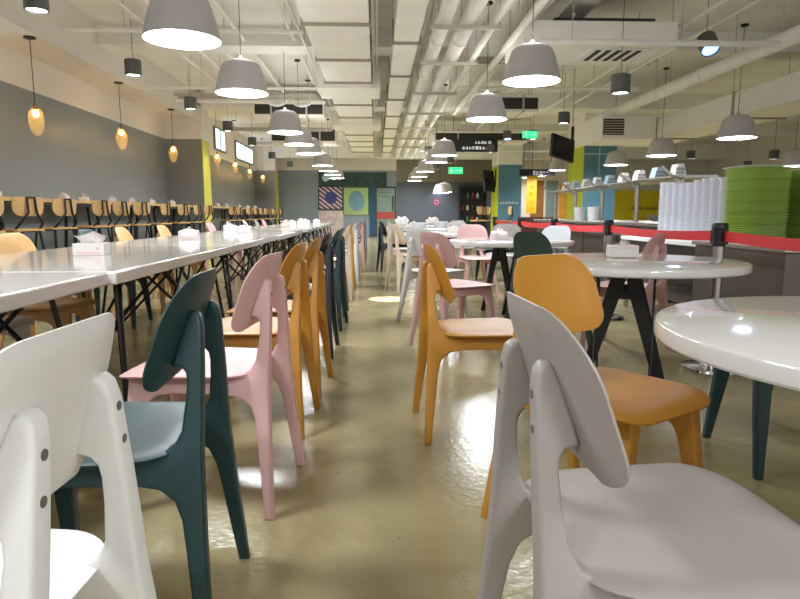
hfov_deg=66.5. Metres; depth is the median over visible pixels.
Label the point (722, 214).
serving tray
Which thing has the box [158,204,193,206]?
countertop
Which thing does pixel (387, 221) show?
dining chair
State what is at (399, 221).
plastic bag
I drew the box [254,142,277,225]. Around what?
wall
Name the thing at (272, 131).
diffuser
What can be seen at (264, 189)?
wall fan
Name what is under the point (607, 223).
barrier post
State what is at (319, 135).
grille
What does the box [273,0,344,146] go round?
ceiling pipe
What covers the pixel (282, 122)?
pendant lamp
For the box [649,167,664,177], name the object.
menu card
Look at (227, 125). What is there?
pendant lamp
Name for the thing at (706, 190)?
bowl
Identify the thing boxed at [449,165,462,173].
exit sign
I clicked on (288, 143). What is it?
diffuser
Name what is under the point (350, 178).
wall mural
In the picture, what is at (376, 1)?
ceiling pipe
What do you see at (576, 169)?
column
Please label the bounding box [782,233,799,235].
serving tray
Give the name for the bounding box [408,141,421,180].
pendant lamp
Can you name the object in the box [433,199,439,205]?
round sign
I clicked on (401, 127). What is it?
hanger
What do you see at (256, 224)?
dining chair
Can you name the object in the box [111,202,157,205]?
countertop
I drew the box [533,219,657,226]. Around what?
countertop
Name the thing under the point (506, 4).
ceiling pipe
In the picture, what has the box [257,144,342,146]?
pipe
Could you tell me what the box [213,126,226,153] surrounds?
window
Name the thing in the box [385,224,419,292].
dining chair
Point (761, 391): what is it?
dining chair
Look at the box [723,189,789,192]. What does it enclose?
serving tray
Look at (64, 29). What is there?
pipe
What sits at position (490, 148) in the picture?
pendant lamp
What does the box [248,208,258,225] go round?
bar stool
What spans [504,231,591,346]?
dining chair
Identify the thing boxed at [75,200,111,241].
bar stool
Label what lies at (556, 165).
pendant lamp
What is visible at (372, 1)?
ceiling pipe
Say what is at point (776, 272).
base cabinet
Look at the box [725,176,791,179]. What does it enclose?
serving tray
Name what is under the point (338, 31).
air duct
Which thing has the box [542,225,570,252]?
dining chair
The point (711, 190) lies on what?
bowl
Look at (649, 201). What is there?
poster
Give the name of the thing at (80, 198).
tissue box
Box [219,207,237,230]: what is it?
bar stool
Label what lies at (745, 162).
pendant lamp
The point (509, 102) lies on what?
grille
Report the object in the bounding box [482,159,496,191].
television
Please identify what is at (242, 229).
pack
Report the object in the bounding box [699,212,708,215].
bowl
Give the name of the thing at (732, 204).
serving tray
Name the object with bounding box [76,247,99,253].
print
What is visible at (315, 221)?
pack
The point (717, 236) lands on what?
barrier post
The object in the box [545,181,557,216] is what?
poster
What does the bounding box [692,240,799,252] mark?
countertop
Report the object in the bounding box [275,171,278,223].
wall
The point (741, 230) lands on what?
serving tray
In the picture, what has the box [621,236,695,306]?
steel table
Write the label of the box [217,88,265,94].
diffuser
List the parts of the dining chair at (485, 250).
leg, leg, seat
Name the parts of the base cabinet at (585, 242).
panel, tray rail, panel, panel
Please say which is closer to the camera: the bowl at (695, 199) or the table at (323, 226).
the bowl at (695, 199)
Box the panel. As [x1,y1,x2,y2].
[319,211,343,236]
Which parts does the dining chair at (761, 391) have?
leg, leg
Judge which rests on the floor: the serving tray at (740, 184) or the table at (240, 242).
the table at (240, 242)
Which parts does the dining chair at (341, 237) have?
leg, leg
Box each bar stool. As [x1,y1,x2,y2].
[0,195,5,233]
[2,196,44,249]
[33,198,77,248]
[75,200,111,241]
[97,201,130,241]
[119,202,150,239]
[145,203,171,238]
[165,204,189,235]
[180,205,201,232]
[192,205,213,231]
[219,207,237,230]
[233,207,243,224]
[238,208,253,226]
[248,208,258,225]
[251,208,264,224]
[256,208,268,225]
[260,209,272,221]
[265,209,276,224]
[268,209,279,223]
[272,209,282,223]
[470,206,488,251]
[471,207,490,249]
[500,206,512,248]
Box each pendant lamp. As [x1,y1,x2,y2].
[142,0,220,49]
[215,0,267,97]
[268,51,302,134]
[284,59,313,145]
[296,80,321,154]
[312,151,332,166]
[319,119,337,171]
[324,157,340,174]
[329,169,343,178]
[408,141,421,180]
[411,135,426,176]
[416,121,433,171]
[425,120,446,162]
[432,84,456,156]
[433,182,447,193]
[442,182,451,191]
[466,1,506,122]
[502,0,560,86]
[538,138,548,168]
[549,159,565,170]
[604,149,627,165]
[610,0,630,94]
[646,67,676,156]
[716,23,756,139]
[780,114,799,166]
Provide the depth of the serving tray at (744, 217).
4.20 m
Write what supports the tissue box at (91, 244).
on the table at (131, 262)
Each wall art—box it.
[318,186,342,209]
[343,187,368,214]
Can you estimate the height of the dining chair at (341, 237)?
0.814 m
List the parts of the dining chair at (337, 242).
backrest, leg, leg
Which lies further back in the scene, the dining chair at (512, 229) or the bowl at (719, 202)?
the dining chair at (512, 229)
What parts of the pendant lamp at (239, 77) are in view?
cord, lamp shade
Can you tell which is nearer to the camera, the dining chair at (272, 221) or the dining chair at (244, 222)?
the dining chair at (244, 222)
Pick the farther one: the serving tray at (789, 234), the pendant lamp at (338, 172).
the pendant lamp at (338, 172)
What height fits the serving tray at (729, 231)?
0.014 m
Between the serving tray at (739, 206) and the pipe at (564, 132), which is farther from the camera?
the pipe at (564, 132)
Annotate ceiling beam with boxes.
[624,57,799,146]
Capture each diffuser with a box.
[144,29,218,45]
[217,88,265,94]
[271,130,298,132]
[288,143,308,144]
[469,116,503,119]
[504,75,557,83]
[722,136,751,137]
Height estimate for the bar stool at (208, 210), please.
1.121 m
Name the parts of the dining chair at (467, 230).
leg, leg, backrest, seat, leg, leg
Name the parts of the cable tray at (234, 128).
rail, rail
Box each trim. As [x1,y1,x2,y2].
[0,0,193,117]
[96,24,799,59]
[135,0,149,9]
[197,90,728,112]
[238,123,799,136]
[272,142,726,159]
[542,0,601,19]
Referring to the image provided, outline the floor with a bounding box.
[3,236,799,598]
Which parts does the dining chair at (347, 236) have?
backrest, leg, leg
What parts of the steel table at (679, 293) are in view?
leg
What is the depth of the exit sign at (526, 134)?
13.61 m
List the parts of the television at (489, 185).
casing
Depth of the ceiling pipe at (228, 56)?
9.69 m
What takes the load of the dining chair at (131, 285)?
on the floor
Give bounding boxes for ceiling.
[61,0,799,143]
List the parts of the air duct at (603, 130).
casing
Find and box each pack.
[58,192,69,198]
[108,196,115,201]
[127,197,134,202]
[178,226,199,240]
[223,222,236,231]
[237,223,252,233]
[290,220,295,225]
[302,219,309,224]
[313,218,319,223]
[490,228,507,239]
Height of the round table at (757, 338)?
0.690 m
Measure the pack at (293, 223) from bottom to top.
0.112 m
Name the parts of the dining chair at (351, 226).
leg, leg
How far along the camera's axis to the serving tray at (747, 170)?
4.15 m
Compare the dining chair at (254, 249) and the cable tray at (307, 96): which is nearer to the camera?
the dining chair at (254, 249)
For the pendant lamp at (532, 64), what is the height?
1.500 m
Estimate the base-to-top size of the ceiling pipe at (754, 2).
0.305 m
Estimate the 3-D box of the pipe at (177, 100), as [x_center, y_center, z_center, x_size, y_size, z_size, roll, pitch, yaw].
[-3.087,-4.315,12.612,3.050,0.485,0.070,0,8,-2]
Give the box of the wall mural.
[318,172,386,185]
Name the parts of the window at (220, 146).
pane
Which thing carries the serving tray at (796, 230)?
on the serving tray at (792, 232)
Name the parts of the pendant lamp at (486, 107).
lamp shade, cord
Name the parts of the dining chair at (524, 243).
leg, backrest, leg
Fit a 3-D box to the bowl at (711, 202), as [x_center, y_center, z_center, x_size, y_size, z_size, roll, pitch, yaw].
[2.549,-0.770,4.908,0.124,0.048,0.122,0,8,-2]
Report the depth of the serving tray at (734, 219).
4.21 m
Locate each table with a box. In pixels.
[0,245,233,401]
[0,272,107,328]
[101,235,277,332]
[176,230,301,287]
[240,226,319,279]
[267,224,328,258]
[282,223,334,259]
[398,225,445,227]
[402,227,444,230]
[403,231,457,268]
[449,238,574,314]
[516,253,752,378]
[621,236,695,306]
[654,296,799,391]
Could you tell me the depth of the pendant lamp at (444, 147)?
13.14 m
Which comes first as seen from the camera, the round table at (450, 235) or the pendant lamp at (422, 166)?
the round table at (450, 235)
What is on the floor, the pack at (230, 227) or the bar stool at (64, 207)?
the bar stool at (64, 207)
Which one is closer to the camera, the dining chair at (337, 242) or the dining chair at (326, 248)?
the dining chair at (326, 248)
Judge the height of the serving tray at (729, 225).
0.014 m
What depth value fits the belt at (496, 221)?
9.76 m
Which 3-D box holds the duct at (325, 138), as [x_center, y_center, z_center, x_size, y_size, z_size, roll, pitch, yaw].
[-2.695,-4.808,17.308,1.800,0.815,0.830,0,8,-2]
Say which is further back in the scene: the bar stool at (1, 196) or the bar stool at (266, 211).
the bar stool at (266, 211)
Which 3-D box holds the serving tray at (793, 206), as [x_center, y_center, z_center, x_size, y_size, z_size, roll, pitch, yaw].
[2.913,-0.661,4.338,0.300,0.014,0.370,0,8,-1]
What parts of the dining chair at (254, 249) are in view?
leg, leg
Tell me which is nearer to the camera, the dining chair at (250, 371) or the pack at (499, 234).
the dining chair at (250, 371)
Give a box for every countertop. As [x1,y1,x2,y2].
[0,197,92,246]
[3,197,91,203]
[74,202,157,242]
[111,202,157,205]
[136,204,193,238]
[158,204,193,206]
[212,207,244,224]
[213,206,226,225]
[231,208,258,222]
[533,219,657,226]
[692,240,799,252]
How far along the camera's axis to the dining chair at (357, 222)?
9.02 m
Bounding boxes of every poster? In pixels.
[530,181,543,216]
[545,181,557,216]
[558,183,566,218]
[614,191,660,220]
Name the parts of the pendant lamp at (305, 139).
lamp shade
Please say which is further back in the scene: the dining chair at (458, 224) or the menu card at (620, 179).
the dining chair at (458, 224)
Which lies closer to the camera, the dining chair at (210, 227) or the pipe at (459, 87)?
the dining chair at (210, 227)
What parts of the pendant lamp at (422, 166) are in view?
lamp shade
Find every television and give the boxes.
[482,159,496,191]
[549,69,575,163]
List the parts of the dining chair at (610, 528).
leg, backrest, leg, seat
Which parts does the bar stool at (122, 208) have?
backrest, frame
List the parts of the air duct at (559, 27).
hanger rod, casing, vent panel, hanger rod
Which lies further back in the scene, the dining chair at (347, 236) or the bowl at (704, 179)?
the dining chair at (347, 236)
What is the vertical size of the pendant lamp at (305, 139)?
1.500 m
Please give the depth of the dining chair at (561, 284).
1.80 m
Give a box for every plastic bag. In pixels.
[395,216,408,224]
[426,217,438,225]
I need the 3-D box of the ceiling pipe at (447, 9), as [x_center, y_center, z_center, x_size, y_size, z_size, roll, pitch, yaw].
[0.307,-4.183,12.208,0.205,0.633,23.300,0,8,-2]
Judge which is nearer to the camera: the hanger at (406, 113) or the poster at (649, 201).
the hanger at (406, 113)
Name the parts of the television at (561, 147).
casing, hanger rod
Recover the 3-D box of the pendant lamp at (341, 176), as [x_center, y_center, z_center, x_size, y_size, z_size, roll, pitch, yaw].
[-2.281,-5.098,21.831,0.549,1.500,0.549,6,10,39]
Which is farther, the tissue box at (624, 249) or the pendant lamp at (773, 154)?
the pendant lamp at (773, 154)
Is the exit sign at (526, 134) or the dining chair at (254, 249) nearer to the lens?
the dining chair at (254, 249)
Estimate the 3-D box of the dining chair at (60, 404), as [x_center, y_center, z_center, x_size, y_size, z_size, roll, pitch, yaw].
[-0.603,0.431,0.764,0.510,0.814,0.440,0,8,1]
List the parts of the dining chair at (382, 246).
leg, backrest, leg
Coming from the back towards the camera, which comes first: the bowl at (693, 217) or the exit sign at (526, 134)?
the exit sign at (526, 134)
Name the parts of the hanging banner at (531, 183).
panel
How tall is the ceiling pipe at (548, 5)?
0.230 m
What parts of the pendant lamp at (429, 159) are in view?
lamp shade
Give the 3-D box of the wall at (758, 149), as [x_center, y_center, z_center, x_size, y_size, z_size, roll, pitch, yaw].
[13.669,-2.479,11.104,0.200,3.700,29.600,0,8,-2]
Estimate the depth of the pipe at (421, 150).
21.14 m
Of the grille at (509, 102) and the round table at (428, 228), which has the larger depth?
the grille at (509, 102)
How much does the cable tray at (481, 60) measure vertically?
0.240 m
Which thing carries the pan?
on the base cabinet at (585, 242)
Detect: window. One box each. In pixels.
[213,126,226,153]
[234,140,253,165]
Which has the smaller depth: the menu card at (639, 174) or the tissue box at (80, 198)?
the menu card at (639, 174)
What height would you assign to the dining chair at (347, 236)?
0.814 m
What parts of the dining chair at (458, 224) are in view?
backrest, seat, leg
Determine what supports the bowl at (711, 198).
on the bowl at (711, 202)
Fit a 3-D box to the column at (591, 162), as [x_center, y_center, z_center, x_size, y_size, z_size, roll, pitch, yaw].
[5.380,-2.862,17.242,0.888,2.750,1.300,0,8,-2]
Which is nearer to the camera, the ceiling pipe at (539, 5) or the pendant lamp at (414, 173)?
the ceiling pipe at (539, 5)
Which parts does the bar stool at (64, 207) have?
leg, seat, leg, backrest, frame, leg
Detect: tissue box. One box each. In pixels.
[72,231,110,255]
[78,193,88,200]
[281,220,290,227]
[447,225,458,231]
[606,240,638,257]
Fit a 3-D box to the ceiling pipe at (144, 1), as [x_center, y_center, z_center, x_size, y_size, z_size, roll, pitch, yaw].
[-3.035,-3.773,8.092,0.040,0.300,11.300,0,8,-2]
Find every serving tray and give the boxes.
[721,220,786,222]
[721,222,786,224]
[722,214,788,215]
[722,216,788,218]
[722,218,785,220]
[723,165,786,169]
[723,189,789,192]
[723,192,788,194]
[723,196,789,198]
[723,207,785,209]
[723,210,787,211]
[723,212,787,213]
[724,173,790,177]
[724,187,789,190]
[724,194,789,196]
[724,203,787,205]
[724,205,788,207]
[725,167,791,171]
[725,169,791,173]
[725,171,791,175]
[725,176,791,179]
[725,178,791,181]
[725,183,789,186]
[725,185,790,188]
[725,198,787,201]
[725,201,788,203]
[726,180,791,183]
[727,229,784,231]
[729,225,786,226]
[729,227,786,229]
[729,231,784,233]
[753,234,786,235]
[781,231,799,233]
[782,205,799,207]
[782,229,799,231]
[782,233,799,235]
[783,208,799,209]
[783,218,799,220]
[783,220,799,222]
[784,235,799,237]
[785,203,799,205]
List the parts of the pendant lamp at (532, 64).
lamp shade, cord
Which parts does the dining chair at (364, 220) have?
leg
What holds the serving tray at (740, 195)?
on the serving tray at (744, 197)
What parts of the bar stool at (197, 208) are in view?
backrest, frame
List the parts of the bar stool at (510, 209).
backrest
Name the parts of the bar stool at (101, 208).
seat, backrest, frame, leg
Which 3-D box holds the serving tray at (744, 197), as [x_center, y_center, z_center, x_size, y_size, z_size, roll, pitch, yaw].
[2.527,-0.723,4.342,0.300,0.014,0.370,-1,8,-4]
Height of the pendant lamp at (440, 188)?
2.040 m
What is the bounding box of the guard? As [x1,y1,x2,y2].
[543,166,717,221]
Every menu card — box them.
[562,182,570,188]
[571,181,580,187]
[581,179,590,186]
[591,177,602,185]
[603,175,615,183]
[617,173,629,181]
[632,170,645,179]
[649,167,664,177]
[670,164,685,174]
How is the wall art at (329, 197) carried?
attached to the wall at (298, 189)
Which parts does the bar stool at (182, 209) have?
seat, backrest, frame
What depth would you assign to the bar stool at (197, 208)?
12.42 m
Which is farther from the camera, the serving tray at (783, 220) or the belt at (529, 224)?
the belt at (529, 224)
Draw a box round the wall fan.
[257,183,271,198]
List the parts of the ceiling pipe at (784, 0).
hanger rod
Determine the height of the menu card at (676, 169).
0.140 m
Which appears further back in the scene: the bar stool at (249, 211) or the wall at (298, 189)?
the wall at (298, 189)
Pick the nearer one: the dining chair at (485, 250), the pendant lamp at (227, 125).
the dining chair at (485, 250)
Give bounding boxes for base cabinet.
[523,219,694,301]
[692,240,799,300]
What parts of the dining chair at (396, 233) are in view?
leg, backrest, leg, seat rail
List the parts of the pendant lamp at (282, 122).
lamp shade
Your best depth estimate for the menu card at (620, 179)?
8.20 m
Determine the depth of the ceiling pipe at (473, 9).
8.43 m
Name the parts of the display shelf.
panel, panel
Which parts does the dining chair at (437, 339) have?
leg, backrest, leg, seat, seat rail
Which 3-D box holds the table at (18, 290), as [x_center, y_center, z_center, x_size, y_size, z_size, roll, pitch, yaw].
[-1.535,0.394,1.327,1.011,0.730,1.891,0,8,-2]
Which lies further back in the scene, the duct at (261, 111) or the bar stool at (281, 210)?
the bar stool at (281, 210)
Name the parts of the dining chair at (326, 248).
seat rail, backrest, leg, leg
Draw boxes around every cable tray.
[174,72,317,99]
[233,111,332,131]
[474,56,656,64]
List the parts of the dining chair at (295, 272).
seat rail, seat, leg, backrest, leg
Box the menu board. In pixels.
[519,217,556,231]
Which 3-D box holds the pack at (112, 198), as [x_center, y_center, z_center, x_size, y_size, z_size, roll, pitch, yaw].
[-4.806,-1.680,10.186,0.124,0.112,0.152,-3,9,-23]
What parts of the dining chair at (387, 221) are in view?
leg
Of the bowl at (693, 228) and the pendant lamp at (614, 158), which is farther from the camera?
the pendant lamp at (614, 158)
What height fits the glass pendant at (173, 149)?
1.085 m
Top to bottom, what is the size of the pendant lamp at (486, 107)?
1.500 m
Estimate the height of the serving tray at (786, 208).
0.014 m
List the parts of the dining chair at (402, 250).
leg, leg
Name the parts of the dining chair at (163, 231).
leg, backrest, leg, leg, leg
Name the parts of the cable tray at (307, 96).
rail, rail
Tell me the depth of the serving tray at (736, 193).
4.18 m
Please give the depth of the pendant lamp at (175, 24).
4.31 m
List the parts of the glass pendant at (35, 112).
cord, bulb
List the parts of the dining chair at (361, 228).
leg, leg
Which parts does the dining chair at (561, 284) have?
leg, backrest, leg, leg, seat, leg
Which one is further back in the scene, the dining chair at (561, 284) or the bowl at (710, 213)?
the bowl at (710, 213)
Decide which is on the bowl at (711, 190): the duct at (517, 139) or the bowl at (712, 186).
the bowl at (712, 186)
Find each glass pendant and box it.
[23,35,38,116]
[114,81,123,134]
[167,109,174,150]
[215,111,218,157]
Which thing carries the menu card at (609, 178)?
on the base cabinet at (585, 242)
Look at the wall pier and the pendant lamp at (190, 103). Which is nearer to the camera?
the pendant lamp at (190, 103)
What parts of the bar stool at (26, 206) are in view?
seat, backrest, frame, leg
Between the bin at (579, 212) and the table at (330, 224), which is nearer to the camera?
the bin at (579, 212)
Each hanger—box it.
[398,138,426,139]
[401,127,433,128]
[405,88,443,114]
[411,66,456,94]
[420,24,477,65]
[431,0,501,29]
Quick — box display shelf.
[458,184,486,227]
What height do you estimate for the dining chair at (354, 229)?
0.814 m
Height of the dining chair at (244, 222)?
0.814 m
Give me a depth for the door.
25.27 m
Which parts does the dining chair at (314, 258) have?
seat, seat rail, backrest, leg, leg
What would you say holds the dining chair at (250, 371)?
on the floor
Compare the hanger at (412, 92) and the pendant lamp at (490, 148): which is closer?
the hanger at (412, 92)
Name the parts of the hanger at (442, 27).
hanger rod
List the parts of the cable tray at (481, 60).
rail, rail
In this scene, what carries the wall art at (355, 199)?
attached to the wall at (298, 189)
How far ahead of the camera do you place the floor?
2.34 m
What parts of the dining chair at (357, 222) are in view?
leg, leg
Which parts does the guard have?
post, post, post, post, post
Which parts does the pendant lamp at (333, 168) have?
lamp shade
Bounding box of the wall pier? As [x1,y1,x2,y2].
[166,139,204,234]
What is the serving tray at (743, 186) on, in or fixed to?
on the serving tray at (745, 188)
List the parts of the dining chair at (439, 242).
leg, backrest, leg, leg, seat rail, seat, leg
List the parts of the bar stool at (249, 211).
backrest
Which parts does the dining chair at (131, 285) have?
leg, backrest, leg, leg, leg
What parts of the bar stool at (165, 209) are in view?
backrest, frame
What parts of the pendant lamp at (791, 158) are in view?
lamp shade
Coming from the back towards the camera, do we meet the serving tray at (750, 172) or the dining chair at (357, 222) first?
the dining chair at (357, 222)
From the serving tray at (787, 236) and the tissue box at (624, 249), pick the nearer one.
the tissue box at (624, 249)
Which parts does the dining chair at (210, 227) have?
leg, backrest, leg, leg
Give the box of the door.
[375,187,395,236]
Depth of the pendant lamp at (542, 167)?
22.63 m
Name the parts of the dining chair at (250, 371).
leg, leg, seat rail, seat, leg, backrest, leg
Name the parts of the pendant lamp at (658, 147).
lamp shade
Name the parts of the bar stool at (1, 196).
backrest, frame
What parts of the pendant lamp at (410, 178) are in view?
lamp shade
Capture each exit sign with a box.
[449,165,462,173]
[522,90,536,137]
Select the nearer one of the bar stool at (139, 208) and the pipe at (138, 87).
the bar stool at (139, 208)
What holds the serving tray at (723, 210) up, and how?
on the serving tray at (723, 212)
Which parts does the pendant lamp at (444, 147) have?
lamp shade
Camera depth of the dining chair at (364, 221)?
13.48 m
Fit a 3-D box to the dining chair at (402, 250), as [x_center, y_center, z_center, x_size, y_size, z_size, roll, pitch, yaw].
[0.066,-0.684,8.697,0.510,0.814,0.440,-1,8,-7]
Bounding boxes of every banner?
[370,186,374,236]
[526,145,536,213]
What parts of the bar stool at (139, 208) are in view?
seat, backrest, frame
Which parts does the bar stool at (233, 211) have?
backrest, frame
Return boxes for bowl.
[412,222,426,227]
[435,221,447,227]
[666,182,679,185]
[672,186,680,189]
[691,216,700,219]
[691,220,699,223]
[691,227,699,230]
[693,198,701,201]
[694,180,702,183]
[694,187,702,190]
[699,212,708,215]
[699,220,708,223]
[699,227,707,230]
[700,197,710,200]
[700,201,710,204]
[700,216,708,219]
[701,189,710,192]
[701,193,710,196]
[702,178,710,181]
[702,182,710,185]
[708,208,717,211]
[708,212,717,215]
[708,216,717,219]
[709,189,719,192]
[709,193,718,196]
[709,197,718,200]
[709,201,717,204]
[710,177,724,180]
[710,181,719,184]
[710,185,720,188]
[717,201,727,204]
[717,205,726,208]
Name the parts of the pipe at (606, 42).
hanger rod, hanger rod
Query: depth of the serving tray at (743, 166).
4.18 m
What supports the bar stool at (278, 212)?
on the floor
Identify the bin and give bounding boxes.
[574,207,584,219]
[587,207,599,220]
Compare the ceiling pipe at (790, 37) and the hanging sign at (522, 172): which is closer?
the ceiling pipe at (790, 37)
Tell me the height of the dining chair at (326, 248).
0.814 m
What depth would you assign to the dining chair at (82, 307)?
3.36 m
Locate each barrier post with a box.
[492,217,500,268]
[517,218,523,231]
[550,218,557,253]
[601,220,623,320]
[679,223,735,375]
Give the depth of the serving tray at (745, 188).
4.17 m
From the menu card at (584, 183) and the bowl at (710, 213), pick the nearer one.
the bowl at (710, 213)
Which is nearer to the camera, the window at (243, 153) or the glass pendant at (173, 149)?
the glass pendant at (173, 149)
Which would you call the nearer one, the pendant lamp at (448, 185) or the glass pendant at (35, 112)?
the glass pendant at (35, 112)
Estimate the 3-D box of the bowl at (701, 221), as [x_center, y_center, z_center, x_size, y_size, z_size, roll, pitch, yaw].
[2.544,-0.637,5.057,0.124,0.048,0.122,0,8,-2]
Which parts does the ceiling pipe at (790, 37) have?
hanger rod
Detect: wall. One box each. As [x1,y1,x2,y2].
[0,44,254,249]
[164,90,208,141]
[202,139,212,227]
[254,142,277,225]
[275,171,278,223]
[278,159,709,236]
[709,137,799,176]
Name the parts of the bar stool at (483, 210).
frame, backrest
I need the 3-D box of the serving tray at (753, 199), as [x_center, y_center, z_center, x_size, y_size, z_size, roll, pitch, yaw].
[2.531,-0.708,4.348,0.300,0.014,0.370,0,8,-2]
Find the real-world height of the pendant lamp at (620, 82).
1.310 m
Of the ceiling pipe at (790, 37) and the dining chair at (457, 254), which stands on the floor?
the dining chair at (457, 254)
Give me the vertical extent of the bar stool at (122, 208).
1.121 m
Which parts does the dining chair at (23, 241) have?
leg, backrest, leg, leg, leg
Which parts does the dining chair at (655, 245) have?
leg, seat rail, seat, leg, backrest, leg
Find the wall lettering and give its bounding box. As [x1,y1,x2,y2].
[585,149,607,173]
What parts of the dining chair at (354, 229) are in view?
leg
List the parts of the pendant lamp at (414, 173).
lamp shade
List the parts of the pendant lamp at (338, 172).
lamp shade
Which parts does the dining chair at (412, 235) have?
leg, backrest, seat, seat rail, leg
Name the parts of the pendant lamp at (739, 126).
lamp shade, cord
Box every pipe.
[62,3,303,34]
[113,0,216,83]
[137,54,317,89]
[142,0,219,69]
[176,79,324,102]
[211,0,285,92]
[218,47,270,99]
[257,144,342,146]
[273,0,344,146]
[285,0,348,148]
[371,0,374,150]
[375,0,377,148]
[392,0,432,148]
[394,0,459,157]
[401,0,488,158]
[410,0,513,157]
[420,143,549,151]
[429,131,575,133]
[452,0,548,115]
[458,68,638,90]
[460,13,575,128]
[469,0,555,100]
[475,90,524,129]
[537,0,781,46]
[545,0,728,110]
[571,0,762,105]
[586,14,799,122]
[670,0,784,81]
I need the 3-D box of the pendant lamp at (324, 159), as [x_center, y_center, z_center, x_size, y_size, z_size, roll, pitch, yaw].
[-2.055,-4.291,16.092,0.549,1.500,0.549,-8,11,-43]
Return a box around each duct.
[253,99,325,121]
[271,119,337,145]
[295,0,380,157]
[382,0,428,157]
[432,119,527,145]
[469,89,539,118]
[505,0,677,64]
[582,95,656,145]
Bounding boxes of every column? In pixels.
[491,144,522,231]
[567,146,584,218]
[570,113,599,148]
[582,146,616,219]
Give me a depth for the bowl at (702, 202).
5.00 m
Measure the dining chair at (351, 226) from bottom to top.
0.814 m
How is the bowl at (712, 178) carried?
on the bowl at (712, 182)
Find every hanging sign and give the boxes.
[448,116,497,151]
[519,155,554,175]
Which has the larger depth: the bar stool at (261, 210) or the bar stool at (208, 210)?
the bar stool at (261, 210)
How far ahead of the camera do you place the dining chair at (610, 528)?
0.90 m
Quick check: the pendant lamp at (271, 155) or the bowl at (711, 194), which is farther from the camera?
the pendant lamp at (271, 155)
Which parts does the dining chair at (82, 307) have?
backrest, seat rail, leg, seat, leg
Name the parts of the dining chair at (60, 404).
leg, seat, backrest, leg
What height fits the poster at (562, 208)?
1.900 m
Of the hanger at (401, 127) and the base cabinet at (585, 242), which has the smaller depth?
the base cabinet at (585, 242)
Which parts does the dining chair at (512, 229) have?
leg, seat, backrest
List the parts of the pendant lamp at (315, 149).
lamp shade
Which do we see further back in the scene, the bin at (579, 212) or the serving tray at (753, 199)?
the bin at (579, 212)
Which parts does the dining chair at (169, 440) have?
leg, seat rail, seat, leg, backrest, leg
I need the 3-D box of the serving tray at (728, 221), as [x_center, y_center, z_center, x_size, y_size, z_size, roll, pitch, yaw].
[2.530,-0.557,4.366,0.300,0.014,0.370,0,8,-3]
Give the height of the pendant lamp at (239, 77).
1.500 m
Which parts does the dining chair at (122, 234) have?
leg, backrest, leg, leg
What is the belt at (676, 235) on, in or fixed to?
attached to the barrier post at (717, 236)
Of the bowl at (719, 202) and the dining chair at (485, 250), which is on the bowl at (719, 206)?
the bowl at (719, 202)
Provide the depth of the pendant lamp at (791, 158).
12.91 m
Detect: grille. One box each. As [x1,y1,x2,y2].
[255,104,322,113]
[272,130,334,140]
[437,133,526,139]
[502,97,537,108]
[603,119,624,134]
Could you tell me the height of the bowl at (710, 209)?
0.048 m
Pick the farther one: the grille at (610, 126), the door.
the door
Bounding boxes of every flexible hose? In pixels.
[264,99,288,106]
[290,100,313,106]
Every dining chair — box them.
[0,232,95,350]
[0,237,96,329]
[0,312,156,598]
[0,315,34,341]
[54,268,249,598]
[75,229,152,328]
[112,227,174,313]
[119,251,304,519]
[154,225,205,298]
[205,222,243,278]
[222,242,320,439]
[225,221,257,269]
[226,237,332,397]
[242,221,269,262]
[254,220,279,259]
[260,220,283,256]
[270,219,291,251]
[287,232,339,358]
[309,229,347,331]
[324,225,353,301]
[324,227,348,317]
[334,224,355,291]
[345,222,360,277]
[345,222,365,271]
[345,223,358,283]
[353,220,365,259]
[359,221,366,256]
[376,221,406,271]
[385,223,416,281]
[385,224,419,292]
[386,221,411,264]
[397,229,467,320]
[408,232,495,354]
[412,243,529,443]
[445,222,474,276]
[451,220,464,261]
[456,224,498,296]
[475,223,513,278]
[477,292,799,598]
[481,254,710,518]
[485,224,520,280]
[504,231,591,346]
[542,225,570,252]
[580,233,668,347]
[702,367,773,479]
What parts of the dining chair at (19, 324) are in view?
leg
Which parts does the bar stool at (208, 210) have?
backrest, frame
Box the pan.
[647,215,659,221]
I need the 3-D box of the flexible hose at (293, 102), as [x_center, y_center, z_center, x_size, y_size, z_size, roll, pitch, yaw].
[-2.004,-4.022,12.443,0.505,0.198,0.090,0,8,-2]
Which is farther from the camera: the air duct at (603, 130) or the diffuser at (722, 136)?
the air duct at (603, 130)
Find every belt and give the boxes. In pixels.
[495,220,517,224]
[521,221,550,227]
[556,223,603,231]
[610,225,710,240]
[724,231,799,251]

